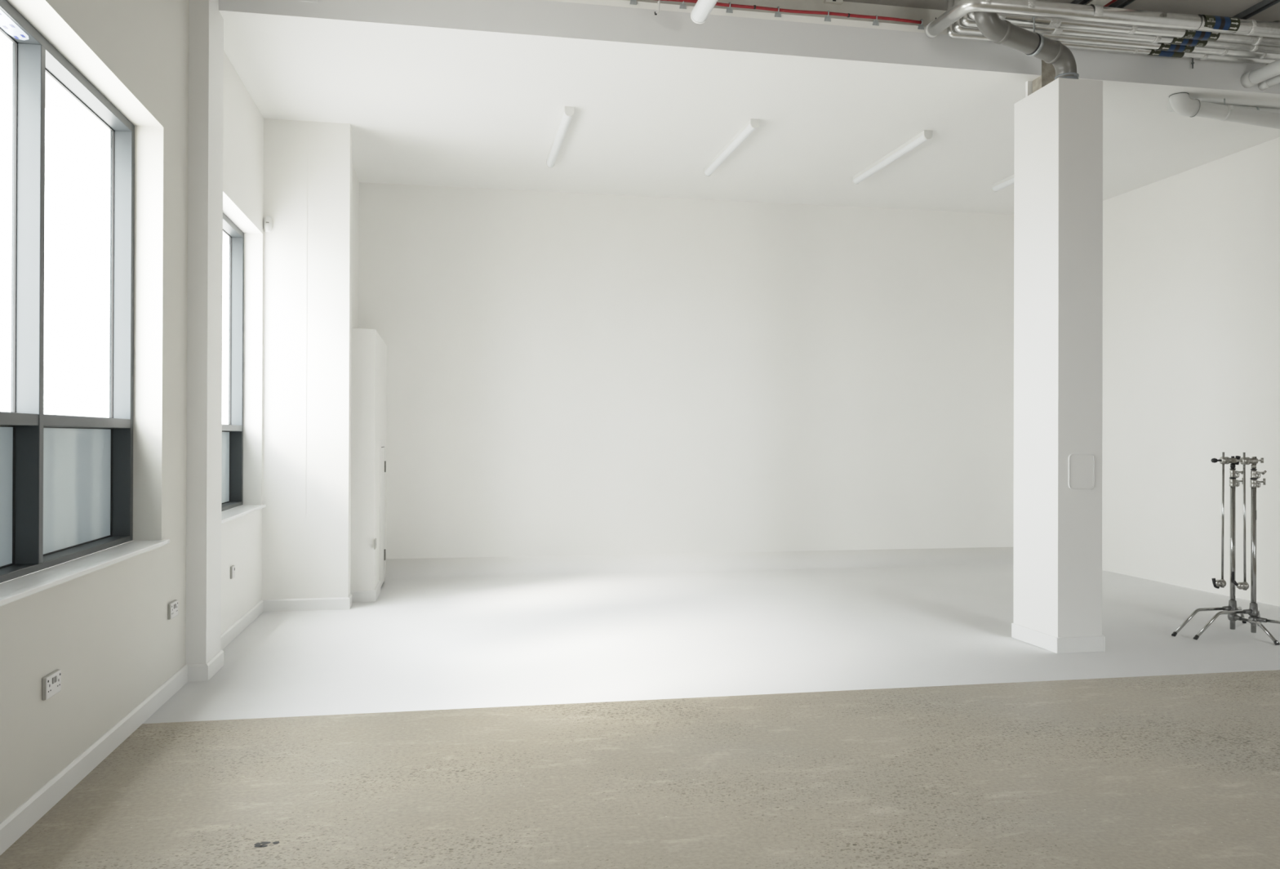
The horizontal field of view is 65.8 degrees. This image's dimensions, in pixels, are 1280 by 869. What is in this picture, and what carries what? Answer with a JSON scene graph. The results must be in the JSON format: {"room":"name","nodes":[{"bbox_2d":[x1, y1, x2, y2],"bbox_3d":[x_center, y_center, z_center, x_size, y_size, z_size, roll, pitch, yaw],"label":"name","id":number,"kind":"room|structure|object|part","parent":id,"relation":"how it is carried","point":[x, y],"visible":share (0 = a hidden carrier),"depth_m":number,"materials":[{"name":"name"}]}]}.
{"room":"studio","nodes":[
{"label":"studio","id":0,"kind":"room"},
{"bbox_2d":[0,0,263,822],"bbox_3d":[-2.374,-0.897,3.017,0.457,4.700,14.810,0,0,-11],"label":"wall","id":1,"kind":"structure","parent":0,"point":[112,638],"depth_m":5.33,"materials":[{"name":"paint"}]},
{"bbox_2d":[41,668,61,700],"bbox_3d":[-2.299,0.978,3.868,0.022,0.088,0.148,0,0,-11],"label":"wall socket","id":2,"kind":"object","parent":1,"relation":"attached to","point":[51,682],"visible":1,"depth_m":3.85,"materials":[{"name":"plastic"}]},
{"bbox_2d":[0,0,169,606],"bbox_3d":[-2.471,-0.539,4.153,0.283,2.259,2.501,0,0,-11],"label":"window","id":3,"kind":"structure","parent":1,"relation":"in","point":[66,482],"depth_m":4.25,"materials":[{"name":"grey metal"}]},
{"bbox_3d":[-2.493,0.249,3.539,0.008,0.574,1.124,0,0,-11],"label":"frosted pane","id":4,"kind":"part","parent":3,"relation":"part of","materials":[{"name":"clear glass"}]},
{"bbox_3d":[-2.714,0.252,4.700,0.008,0.574,1.150,0,0,-11],"label":"frosted pane","id":5,"kind":"part","parent":3,"relation":"part of","materials":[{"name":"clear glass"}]},
{"bbox_3d":[-2.423,0.579,4.159,0.178,0.022,2.501,0,0,-11],"label":"sill","id":6,"kind":"part","parent":3,"relation":"part of","materials":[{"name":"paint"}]},
{"bbox_2d":[0,599,263,854],"bbox_3d":[-1.891,1.401,1.998,0.128,0.100,12.640,0,0,-11],"label":"baseboard","id":7,"kind":"structure","parent":1,"relation":"attached to","point":[19,821],"depth_m":4.47,"materials":[{"name":"paint"}]},
{"bbox_2d":[168,599,177,619],"bbox_3d":[-2.619,0.982,5.551,0.022,0.088,0.148,0,0,-11],"label":"wall socket","id":8,"kind":"object","parent":1,"relation":"attached to","point":[172,606],"visible":1,"depth_m":5.53,"materials":[{"name":"plastic"}]},
{"bbox_2d":[230,564,235,578],"bbox_3d":[-2.906,0.981,7.059,0.021,0.088,0.088,0,0,-11],"label":"wall switch","id":9,"kind":"object","parent":1,"relation":"attached to","point":[232,567],"visible":1,"depth_m":7.03,"materials":[{"name":"plastic"}]},
{"bbox_3d":[-2.903,0.981,7.059,0.006,0.086,0.086,0,0,-11],"label":"plate","id":10,"kind":"part","parent":9,"relation":"part of","materials":[{"name":"plastic"}]},
{"bbox_2d":[221,213,266,523],"bbox_3d":[-3.070,-0.531,7.301,0.283,2.259,1.780,0,0,-11],"label":"window","id":11,"kind":"structure","parent":1,"relation":"in","point":[232,488],"depth_m":8.08,"materials":[{"name":"grey metal"}]},
{"bbox_3d":[-3.283,0.260,7.687,0.008,0.574,0.786,0,0,-11],"label":"frosted pane","id":12,"kind":"part","parent":11,"relation":"part of","materials":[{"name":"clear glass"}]},
{"bbox_3d":[-3.158,-0.542,7.292,0.108,2.237,1.705,0,0,-11],"label":"frame","id":13,"kind":"part","parent":11,"relation":"part of","materials":[{"name":"grey metal"}]},
{"bbox_3d":[-3.022,0.588,7.307,0.178,0.022,1.780,0,0,-11],"label":"sill","id":14,"kind":"part","parent":11,"relation":"part of","materials":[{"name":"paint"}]},
{"bbox_2d":[262,118,351,599],"bbox_3d":[-2.811,-0.576,8.352,0.700,4.090,0.183,0,0,-11],"label":"wall","id":15,"kind":"structure","parent":0,"point":[307,267],"depth_m":8.27,"materials":[{"name":"white paint"}]},
{"bbox_2d":[263,215,272,231],"bbox_3d":[-3.082,-1.744,8.180,0.068,0.126,0.068,0,0,-11],"label":"detector","id":16,"kind":"object","parent":15,"relation":"attached to","point":[268,223],"visible":1,"depth_m":8.17,"materials":[{"name":"white plastic"}]},
{"bbox_2d":[262,593,351,611],"bbox_3d":[-2.804,1.419,8.342,0.705,0.100,0.195,0,0,-11],"label":"baseboard","id":17,"kind":"structure","parent":15,"relation":"attached to","point":[344,602],"depth_m":8.25,"materials":[{"name":"paint"}]},
{"bbox_2d":[351,163,359,328],"bbox_3d":[-3.048,-0.574,9.321,0.598,4.090,1.810,0,0,-11],"label":"wall","id":18,"kind":"structure","parent":0,"point":[355,183],"depth_m":9.88,"materials":[{"name":"white paint"}]},
{"bbox_2d":[350,328,386,590],"bbox_3d":[-2.638,0.272,9.483,0.303,2.402,1.620,0,0,-11],"label":"wall","id":19,"kind":"structure","parent":0,"point":[368,348],"depth_m":8.70,"materials":[{"name":"white paint"}]},
{"bbox_2d":[350,580,381,602],"bbox_3d":[-2.530,1.422,8.974,0.303,0.100,0.615,0,0,-11],"label":"baseboard","id":20,"kind":"structure","parent":19,"relation":"attached to","point":[357,595],"depth_m":8.69,"materials":[{"name":"paint"}]},
{"bbox_2d":[373,537,376,549],"bbox_3d":[-2.340,0.967,8.744,0.012,0.088,0.148,0,0,-11],"label":"outlet plate","id":21,"kind":"object","parent":19,"relation":"attached to","point":[375,540],"visible":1,"depth_m":8.67,"materials":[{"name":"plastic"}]},
{"bbox_2d":[379,439,386,586],"bbox_3d":[-2.503,0.762,9.625,0.022,1.424,0.650,0,0,-11],"label":"door","id":22,"kind":"structure","parent":19,"relation":"in","point":[382,442],"depth_m":9.61,"materials":[{"name":"white paint"}]},
{"bbox_2d":[0,669,1279,868],"bbox_3d":[3.661,1.527,2.016,11.643,0.121,11.000,0,0,-11],"label":"floor","id":23,"kind":"structure","parent":0,"point":[1173,771],"depth_m":4.10,"materials":[{"name":"concrete"}]},
{"bbox_2d":[358,182,1013,558],"bbox_3d":[0.812,-0.861,11.059,8.848,4.700,0.200,0,0,-11],"label":"wall","id":24,"kind":"structure","parent":0,"point":[568,373],"depth_m":10.90,"materials":[{"name":"white paint"}]},
{"bbox_2d":[142,546,1279,723],"bbox_3d":[1.224,1.431,8.365,8.668,0.340,5.242,0,0,-11],"label":"floor","id":25,"kind":"structure","parent":0,"point":[469,632],"depth_m":7.29,"materials":[{"name":"white paint"}]},
{"bbox_2d":[185,0,223,664],"bbox_3d":[-2.668,-0.838,6.058,0.123,4.600,0.385,0,0,-11],"label":"pilaster","id":26,"kind":"object","parent":25,"relation":"on","point":[206,22],"visible":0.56,"depth_m":5.88,"materials":[{"name":"paint"}]},
{"bbox_2d":[1011,59,1105,653],"bbox_3d":[2.951,-0.818,7.027,0.366,4.600,0.606,0,0,-11],"label":"column","id":27,"kind":"structure","parent":25,"relation":"on","point":[1058,135],"depth_m":6.77,"materials":[{"name":"paint"}]},
{"bbox_3d":[2.949,1.430,6.994,0.366,0.105,0.554,0,0,-11],"label":"skirting","id":28,"kind":"part","parent":27,"relation":"part of","materials":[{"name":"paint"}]},
{"bbox_3d":[3.009,0.252,6.738,0.175,0.219,0.004,0,0,-11],"label":"panel","id":29,"kind":"part","parent":27,"relation":"part of","materials":[{"name":"paint"}]},
{"bbox_3d":[3.008,0.252,6.740,0.194,0.238,0.002,0,0,-11],"label":"access panel","id":30,"kind":"part","parent":27,"relation":"part of","materials":[{"name":"paint"}]},
{"bbox_2d":[1171,452,1279,644],"bbox_3d":[4.341,0.815,7.503,0.668,1.365,0.903,0,0,18],"label":"stand","id":31,"kind":"object","parent":25,"relation":"on","point":[1224,460],"visible":0.94,"depth_m":7.41,"materials":[{"name":"silver metal"}]},
{"bbox_3d":[4.159,1.388,7.348,0.479,0.197,0.024,0,0,-14],"label":"leg","id":32,"kind":"part","parent":31,"relation":"part of","materials":[{"name":"silver metal"}]},
{"bbox_3d":[4.320,1.117,7.422,0.053,0.079,0.025,0,0,4],"label":"lever","id":33,"kind":"part","parent":31,"relation":"part of","materials":[{"name":"black metal"}]},
{"bbox_3d":[4.327,0.195,7.428,0.072,0.036,0.035,0,0,-11],"label":"ball knob","id":34,"kind":"part","parent":31,"relation":"part of","materials":[{"name":"black plastic"}]},
{"bbox_3d":[4.377,0.623,7.424,0.023,0.981,0.017,0,0,-11],"label":"extension arm","id":35,"kind":"part","parent":31,"relation":"part of","materials":[{"name":"silver metal"}]},
{"bbox_2d":[1222,605,1231,610],"bbox_3d":[4.399,1.302,7.411,0.067,0.038,0.038,0,0,-11],"label":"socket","id":36,"kind":"object","parent":31,"relation":"attached to","point":[1224,607],"depth_m":7.40,"materials":[{"name":"silver metal"}]},
{"bbox_3d":[4.486,0.194,7.425,0.049,0.070,0.034,0,0,-11],"label":"lever","id":37,"kind":"part","parent":31,"relation":"part of","materials":[{"name":"black rubber"}]},
{"bbox_2d":[1233,614,1242,620],"bbox_3d":[4.458,1.366,7.370,0.038,0.038,0.067,0,0,-11],"label":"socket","id":38,"kind":"object","parent":31,"relation":"attached to","point":[1236,617],"depth_m":7.36,"materials":[{"name":"silver metal"}]},
{"bbox_3d":[4.635,1.409,7.645,0.024,0.162,0.461,0,0,40],"label":"leg","id":39,"kind":"part","parent":31,"relation":"part of","materials":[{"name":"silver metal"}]},
{"bbox_3d":[4.482,1.421,7.171,0.024,0.134,0.385,0,0,-7],"label":"leg","id":40,"kind":"part","parent":31,"relation":"part of","materials":[{"name":"silver metal"}]},
{"bbox_2d":[1192,452,1279,639],"bbox_3d":[4.619,0.814,7.174,1.004,1.365,0.686,0,0,-34],"label":"stand","id":41,"kind":"object","parent":25,"relation":"on","point":[1253,611],"visible":0.95,"depth_m":7.29,"materials":[{"name":"silver metal"}]},
{"bbox_3d":[4.246,1.389,7.226,0.463,0.195,0.024,0,0,-14],"label":"leg","id":42,"kind":"part","parent":41,"relation":"part of","materials":[{"name":"silver metal"}]},
{"bbox_3d":[4.464,0.622,7.300,0.023,0.981,0.017,0,0,-11],"label":"extension arm","id":43,"kind":"part","parent":41,"relation":"part of","materials":[{"name":"silver metal"}]},
{"bbox_2d":[1243,608,1253,613],"bbox_3d":[4.478,1.304,7.287,0.067,0.038,0.038,0,0,-11],"label":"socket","id":44,"kind":"object","parent":41,"relation":"attached to","point":[1245,611],"depth_m":7.27,"materials":[{"name":"silver metal"}]},
{"bbox_3d":[4.579,0.191,7.303,0.050,0.038,0.019,0,0,4],"label":"tee knob","id":45,"kind":"part","parent":41,"relation":"part of","materials":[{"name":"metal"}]},
{"bbox_2d":[1256,616,1266,622],"bbox_3d":[4.562,1.360,7.257,0.038,0.038,0.065,0,0,-39],"label":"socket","id":46,"kind":"object","parent":41,"relation":"attached to","point":[1259,619],"depth_m":7.25,"materials":[{"name":"silver metal"}]},
{"bbox_3d":[4.592,0.348,7.302,0.052,0.048,0.017,0,0,3],"label":"tee knob","id":47,"kind":"part","parent":41,"relation":"part of","materials":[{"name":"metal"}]},
{"bbox_3d":[4.704,1.418,7.084,0.024,0.140,0.431,0,0,-39],"label":"leg","id":48,"kind":"part","parent":41,"relation":"part of","materials":[{"name":"silver metal"}]},
{"bbox_2d":[218,10,1279,214],"bbox_3d":[1.131,-2.657,8.932,8.628,0.100,4.108,0,0,-11],"label":"ceiling","id":49,"kind":"structure","parent":0,"point":[422,105],"depth_m":8.09,"materials":[{"name":"white paint"}]},
{"bbox_2d":[546,106,574,168],"bbox_3d":[-0.708,-2.575,8.652,0.078,0.077,1.550,0,0,-11],"label":"light","id":50,"kind":"object","parent":49,"relation":"attached to","point":[568,112],"visible":1,"depth_m":8.45,"materials":[{"name":"plastic"}]},
{"bbox_2d":[218,0,1041,75],"bbox_3d":[0.148,-2.759,6.676,5.625,0.282,0.074,0,0,-11],"label":"bulkhead","id":51,"kind":"object","parent":49,"relation":"attached to","point":[611,20],"visible":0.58,"depth_m":6.66,"materials":[{"name":"paint"}]},
{"bbox_2d":[630,0,636,4],"bbox_3d":[-0.044,-2.904,6.599,0.036,0.071,0.036,0,0,34],"label":"clip","id":52,"kind":"object","parent":51,"relation":"attached to","point":[632,2],"visible":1,"depth_m":6.60,"materials":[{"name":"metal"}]},
{"bbox_2d":[654,0,660,15],"bbox_3d":[0.121,-2.838,6.589,0.032,0.118,0.090,0,0,13],"label":"wire hook","id":53,"kind":"object","parent":51,"relation":"attached to","point":[659,1],"visible":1,"depth_m":6.56,"materials":[{"name":"white metal"}]},
{"bbox_2d":[679,0,686,8],"bbox_3d":[0.289,-2.903,6.662,0.036,0.071,0.036,0,0,34],"label":"clip","id":54,"kind":"object","parent":51,"relation":"attached to","point":[682,6],"visible":1,"depth_m":6.66,"materials":[{"name":"metal"}]},
{"bbox_2d":[725,1,733,13],"bbox_3d":[0.608,-2.901,6.723,0.036,0.071,0.036,0,0,34],"label":"clip","id":55,"kind":"object","parent":51,"relation":"attached to","point":[729,10],"visible":1,"depth_m":6.72,"materials":[{"name":"metal"}]},
{"bbox_3d":[0.608,-2.883,6.721,0.048,0.034,0.005,0,0,-11],"label":"clip plate","id":56,"kind":"part","parent":55,"relation":"part of","materials":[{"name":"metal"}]},
{"bbox_2d":[774,6,781,17],"bbox_3d":[0.947,-2.900,6.787,0.036,0.071,0.036,0,0,34],"label":"clip","id":57,"kind":"object","parent":51,"relation":"attached to","point":[777,14],"visible":1,"depth_m":6.78,"materials":[{"name":"metal"}]},
{"bbox_3d":[0.947,-2.882,6.786,0.048,0.034,0.005,0,0,-11],"label":"clip plate","id":58,"kind":"part","parent":57,"relation":"part of","materials":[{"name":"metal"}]},
{"bbox_2d":[657,0,936,23],"bbox_3d":[-0.256,-2.930,6.554,4.786,0.049,0.027,0,0,-11],"label":"pipe","id":59,"kind":"object","parent":51,"relation":"attached to","point":[754,6],"visible":0.9,"depth_m":6.82,"materials":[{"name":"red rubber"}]},
{"bbox_2d":[824,10,831,22],"bbox_3d":[1.300,-2.899,6.854,0.036,0.071,0.036,0,0,34],"label":"clip","id":60,"kind":"object","parent":51,"relation":"attached to","point":[826,18],"visible":1,"depth_m":6.85,"materials":[{"name":"metal"}]},
{"bbox_3d":[1.301,-2.880,6.853,0.048,0.034,0.005,0,0,-11],"label":"clip plate","id":61,"kind":"part","parent":60,"relation":"part of","materials":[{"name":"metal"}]},
{"bbox_2d":[872,14,879,26],"bbox_3d":[1.650,-2.898,6.921,0.036,0.071,0.036,0,0,34],"label":"clip","id":62,"kind":"object","parent":51,"relation":"attached to","point":[875,22],"visible":1,"depth_m":6.92,"materials":[{"name":"metal"}]},
{"bbox_3d":[1.650,-2.879,6.920,0.048,0.034,0.005,0,0,-11],"label":"clip plate","id":63,"kind":"part","parent":62,"relation":"part of","materials":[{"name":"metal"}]},
{"bbox_2d":[917,18,924,29],"bbox_3d":[1.985,-2.896,6.985,0.036,0.071,0.036,0,0,34],"label":"clip","id":64,"kind":"object","parent":51,"relation":"attached to","point":[921,26],"visible":1,"depth_m":6.98,"materials":[{"name":"metal"}]},
{"bbox_3d":[1.985,-2.878,6.984,0.048,0.034,0.005,0,0,-11],"label":"clip plate","id":65,"kind":"part","parent":64,"relation":"part of","materials":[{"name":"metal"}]},
{"bbox_2d":[924,0,1279,38],"bbox_3d":[3.891,-2.795,6.975,3.869,0.222,0.826,0,0,-11],"label":"insulated pipe","id":66,"kind":"object","parent":51,"relation":"attached to","point":[1092,12],"visible":1,"depth_m":6.45,"materials":[{"name":"metal"}]},
{"bbox_2d":[703,118,759,176],"bbox_3d":[0.808,-2.570,8.940,0.078,0.077,1.550,0,0,-11],"label":"light","id":67,"kind":"object","parent":49,"relation":"attached to","point":[753,123],"visible":1,"depth_m":8.77,"materials":[{"name":"plastic"}]},
{"bbox_2d":[852,129,932,184],"bbox_3d":[2.325,-2.564,9.229,0.078,0.077,1.550,0,0,-11],"label":"light","id":68,"kind":"object","parent":49,"relation":"attached to","point":[926,135],"visible":1,"depth_m":9.07,"materials":[{"name":"plastic"}]},
{"bbox_2d":[991,174,1013,191],"bbox_3d":[3.833,-2.558,9.516,0.078,0.077,1.550,0,0,-11],"label":"light","id":69,"kind":"object","parent":49,"relation":"attached to","point":[1009,180],"visible":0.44,"depth_m":10.07,"materials":[{"name":"plastic"}]},
{"bbox_2d":[1068,48,1279,93],"bbox_3d":[4.413,-2.743,7.487,2.720,0.282,0.074,0,0,-11],"label":"bulkhead","id":70,"kind":"object","parent":49,"relation":"attached to","point":[1091,64],"visible":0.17,"depth_m":7.37,"materials":[{"name":"paint"}]},
{"bbox_2d":[1240,58,1279,88],"bbox_3d":[5.070,-2.652,5.054,0.116,0.185,5.022,0,0,-11],"label":"pipe","id":71,"kind":"object","parent":70,"relation":"attached to","point":[1249,79],"visible":1,"depth_m":7.33,"materials":[{"name":"plastic"}]},
{"bbox_2d":[1257,74,1279,90],"bbox_3d":[5.201,-2.625,5.079,0.080,0.149,5.021,0,0,-11],"label":"pipe","id":72,"kind":"object","parent":70,"relation":"attached to","point":[1264,85],"visible":0.74,"depth_m":7.43,"materials":[{"name":"plastic"}]},
{"bbox_2d":[1166,92,1279,128],"bbox_3d":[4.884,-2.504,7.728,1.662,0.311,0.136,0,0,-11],"label":"pipe","id":73,"kind":"object","parent":49,"relation":"attached to","point":[1181,104],"visible":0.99,"depth_m":7.61,"materials":[{"name":"white plastic"}]},
{"bbox_2d":[843,0,1279,22],"bbox_3d":[3.322,-3.227,4.005,11.600,0.200,15.010,0,0,-11],"label":"ceiling slab","id":74,"kind":"structure","parent":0,"point":[1228,8],"depth_m":7.19,"materials":[{"name":"concrete"}]},
{"bbox_2d":[675,0,717,4],"bbox_3d":[0.286,-3.019,6.638,0.479,0.224,0.020,0,0,-11],"label":"cable","id":75,"kind":"object","parent":74,"relation":"hanging from","point":[692,1],"visible":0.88,"depth_m":6.64,"materials":[{"name":"red plastic"}]},
{"bbox_2d":[690,0,718,23],"bbox_3d":[0.528,-2.896,5.638,0.110,0.468,1.565,0,0,-11],"label":"tube light","id":76,"kind":"object","parent":74,"relation":"hanging from","point":[702,9],"visible":1,"depth_m":6.25,"materials":[{"name":"white plastic"}]},
{"bbox_2d":[626,0,946,26],"bbox_3d":[1.514,-2.917,7.228,8.515,0.410,0.180,0,0,-11],"label":"pipe","id":77,"kind":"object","parent":74,"relation":"attached to","point":[927,15],"depth_m":7.13,"materials":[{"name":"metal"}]},
{"bbox_2d":[824,0,843,4],"bbox_3d":[1.390,-3.108,7.097,0.130,0.028,0.043,0,0,-11],"label":"junction box","id":78,"kind":"object","parent":77,"relation":"attached to","point":[828,2],"visible":1,"depth_m":7.09,"materials":[{"name":"beige metal"}]},
{"bbox_2d":[973,11,1079,79],"bbox_3d":[2.604,-2.756,6.642,0.920,0.731,0.161,0,0,-27],"label":"drain pipe","id":79,"kind":"object","parent":74,"relation":"hanging from","point":[999,31],"visible":0.9,"depth_m":6.59,"materials":[{"name":"grey plastic"}]},
{"bbox_3d":[2.659,-2.907,6.669,0.020,0.425,0.019,0,0,-11],"label":"hanging rod","id":80,"kind":"part","parent":79,"relation":"part of","materials":[{"name":"metal"}]},
{"bbox_2d":[1070,0,1091,4],"bbox_3d":[3.529,-3.102,5.108,0.064,0.040,4.700,0,0,-11],"label":"channel","id":81,"kind":"object","parent":74,"relation":"attached to","point":[1075,2],"visible":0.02,"depth_m":7.06,"materials":[{"name":"metal"}]},
{"bbox_2d":[1084,0,1111,6],"bbox_3d":[3.666,-3.112,5.134,0.135,0.020,4.700,0,0,-11],"label":"band","id":82,"kind":"object","parent":74,"relation":"attached to","point":[1102,2],"depth_m":7.09,"materials":[{"name":"white metal"}]},
{"bbox_2d":[1103,0,1116,6],"bbox_3d":[3.756,-3.109,5.151,0.024,0.023,4.700,0,0,-11],"label":"cable","id":83,"kind":"object","parent":74,"relation":"attached to","point":[1112,1],"visible":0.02,"depth_m":7.10,"materials":[{"name":"plastic"}]},
{"bbox_2d":[946,0,1279,64],"bbox_3d":[3.496,-2.951,7.216,2.718,0.329,0.068,0,0,-11],"label":"insulated pipe","id":84,"kind":"object","parent":74,"relation":"attached to","point":[952,33],"visible":0.52,"depth_m":7.22,"materials":[{"name":"metal"}]},
{"bbox_2d":[953,0,1279,59],"bbox_3d":[3.516,-2.949,7.110,2.728,0.334,0.078,0,0,-11],"label":"insulated pipe","id":85,"kind":"object","parent":74,"relation":"attached to","point":[958,26],"visible":0.59,"depth_m":7.11,"materials":[{"name":"metal"}]},
{"bbox_2d":[960,13,1279,53],"bbox_3d":[3.983,-2.947,7.082,3.649,0.334,0.078,0,0,-11],"label":"insulated pipe","id":86,"kind":"object","parent":74,"relation":"attached to","point":[966,20],"visible":0.5,"depth_m":6.97,"materials":[{"name":"metal"}]},
{"bbox_2d":[1108,0,1135,8],"bbox_3d":[3.829,-3.101,5.165,0.064,0.040,4.700,0,0,-11],"label":"channel","id":87,"kind":"object","parent":74,"relation":"attached to","point":[1119,3],"visible":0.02,"depth_m":7.09,"materials":[{"name":"metal"}]},
{"bbox_2d":[968,11,1279,46],"bbox_3d":[3.998,-2.946,6.968,3.663,0.338,0.086,0,0,-11],"label":"insulated pipe","id":88,"kind":"object","parent":74,"relation":"attached to","point":[1015,19],"visible":0.59,"depth_m":6.84,"materials":[{"name":"metal"}]},
{"bbox_2d":[1191,57,1194,68],"bbox_3d":[4.128,-2.923,7.385,0.022,0.380,0.019,0,0,-11],"label":"rod","id":89,"kind":"object","parent":74,"relation":"hanging from","point":[1192,62],"visible":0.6,"depth_m":7.38,"materials":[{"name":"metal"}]},
{"bbox_2d":[1232,0,1279,19],"bbox_3d":[4.856,-3.098,5.233,0.064,0.040,4.450,0,0,-11],"label":"channel","id":90,"kind":"object","parent":74,"relation":"attached to","point":[1263,5],"visible":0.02,"depth_m":7.18,"materials":[{"name":"metal"}]},
{"bbox_2d":[1102,137,1279,605],"bbox_3d":[5.462,-0.851,9.750,0.200,4.700,4.110,0,0,-11],"label":"wall","id":91,"kind":"structure","parent":0,"point":[1191,258],"depth_m":9.60,"materials":[{"name":"white paint"}]}
]}

